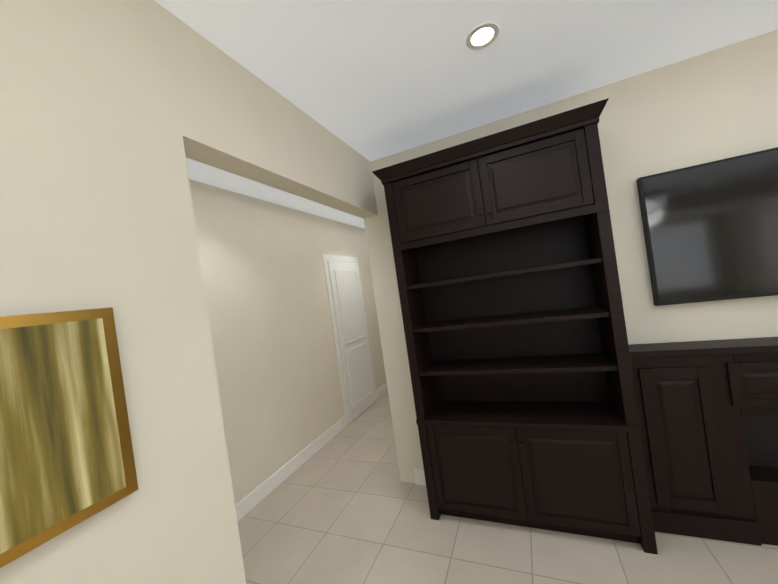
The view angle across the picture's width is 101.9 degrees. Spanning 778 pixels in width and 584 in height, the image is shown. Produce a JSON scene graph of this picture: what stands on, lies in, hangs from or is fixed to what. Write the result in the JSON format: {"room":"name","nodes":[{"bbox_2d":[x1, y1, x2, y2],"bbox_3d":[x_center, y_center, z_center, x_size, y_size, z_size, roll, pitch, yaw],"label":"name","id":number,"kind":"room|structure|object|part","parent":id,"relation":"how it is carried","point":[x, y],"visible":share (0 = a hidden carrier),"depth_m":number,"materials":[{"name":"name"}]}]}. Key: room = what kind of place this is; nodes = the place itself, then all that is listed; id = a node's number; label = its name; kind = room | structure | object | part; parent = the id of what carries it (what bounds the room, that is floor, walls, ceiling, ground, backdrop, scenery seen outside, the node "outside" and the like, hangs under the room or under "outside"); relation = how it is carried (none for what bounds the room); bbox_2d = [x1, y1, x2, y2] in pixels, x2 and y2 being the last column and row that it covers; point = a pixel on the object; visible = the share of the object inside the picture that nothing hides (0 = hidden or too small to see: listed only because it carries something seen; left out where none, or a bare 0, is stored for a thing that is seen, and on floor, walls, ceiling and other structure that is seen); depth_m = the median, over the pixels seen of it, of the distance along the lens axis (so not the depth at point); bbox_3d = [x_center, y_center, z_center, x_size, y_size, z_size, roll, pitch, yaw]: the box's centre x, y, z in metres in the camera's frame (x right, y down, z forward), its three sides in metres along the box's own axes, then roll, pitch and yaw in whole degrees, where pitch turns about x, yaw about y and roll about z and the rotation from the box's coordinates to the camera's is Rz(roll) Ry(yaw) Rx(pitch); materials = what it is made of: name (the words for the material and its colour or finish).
{"room":"living room","nodes":[
{"label":"living room","id":0,"kind":"room"},
{"bbox_2d":[0,0,777,583],"bbox_3d":[0.897,0.178,-2.981,11.450,3.120,18.100,-8,0,23],"label":"wall","id":1,"kind":"structure","parent":0,"point":[114,114],"depth_m":1.30,"materials":[{"name":"paint"}]},
{"bbox_2d":[0,307,138,567],"bbox_3d":[-1.001,0.352,0.506,0.029,0.560,0.990,-8,0,23],"label":"picture frame","id":2,"kind":"object","parent":1,"relation":"attached to","point":[67,461],"visible":1,"depth_m":0.82,"materials":[{"name":"gold metal"}]},
{"bbox_2d":[235,382,425,521],"bbox_3d":[1.562,1.587,-3.173,10.150,0.145,17.800,-8,0,23],"label":"baseboard","id":3,"kind":"structure","parent":1,"relation":"attached to","point":[255,497],"depth_m":3.38,"materials":[{"name":"white wood"}]},
{"bbox_2d":[322,254,376,424],"bbox_3d":[-0.594,0.674,5.113,0.020,2.540,1.060,-8,0,23],"label":"door frame","id":4,"kind":"structure","parent":1,"relation":"attached to","point":[326,257],"depth_m":4.67,"materials":[{"name":"white wood"}]},
{"bbox_2d":[327,261,375,421],"bbox_3d":[-0.569,0.716,5.106,0.055,2.430,0.880,-8,0,23],"label":"hall door","id":5,"kind":"structure","parent":1,"relation":"in","point":[352,338],"depth_m":5.02,"materials":[{"name":"white wood"}]},
{"bbox_2d":[637,147,777,305],"bbox_3d":[2.540,-0.453,1.905,1.600,0.900,0.057,-8,0,23],"label":"television","id":6,"kind":"object","parent":1,"relation":"attached to","point":[710,229],"depth_m":2.05,"materials":[{"name":"black plastic"},{"name":"glass"}]},
{"bbox_2d":[155,0,777,228],"bbox_3d":[0.621,-1.419,-2.907,11.700,0.120,18.300,-8,0,23],"label":"ceiling","id":7,"kind":"structure","parent":0,"point":[371,80],"depth_m":1.79,"materials":[{"name":"paint"}]},
{"bbox_2d":[466,22,498,49],"bbox_3d":[0.490,-1.340,1.655,0.170,0.008,0.170,-8,0,23],"label":"recessed light","id":8,"kind":"object","parent":7,"relation":"in","point":[491,25],"depth_m":1.65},
{"bbox_3d":[0.490,-1.342,1.655,0.116,0.003,0.116,-8,0,23],"label":"recessed ceiling light lens","id":9,"kind":"part","parent":8,"relation":"part of","materials":[{"name":"white glass"}]},
{"bbox_2d":[238,390,777,583],"bbox_3d":[1.075,1.789,-2.904,11.700,0.120,18.300,-8,0,23],"label":"floor","id":10,"kind":"structure","parent":0,"point":[345,505],"depth_m":2.29,"materials":[{"name":"tile"}]},
{"bbox_2d":[372,98,657,554],"bbox_3d":[0.877,0.327,2.413,1.588,2.820,0.484,-8,0,23],"label":"bookcase","id":11,"kind":"object","parent":10,"relation":"on","point":[513,318],"visible":1,"depth_m":2.35,"materials":[{"name":"brown wood"}]},
{"bbox_2d":[629,337,777,545],"bbox_3d":[2.708,0.872,1.821,2.180,1.230,0.230,-8,0,23],"label":"cabinet","id":12,"kind":"object","parent":10,"relation":"on","point":[708,414],"visible":0.9,"depth_m":2.02,"materials":[{"name":"brown wood"}]}
]}

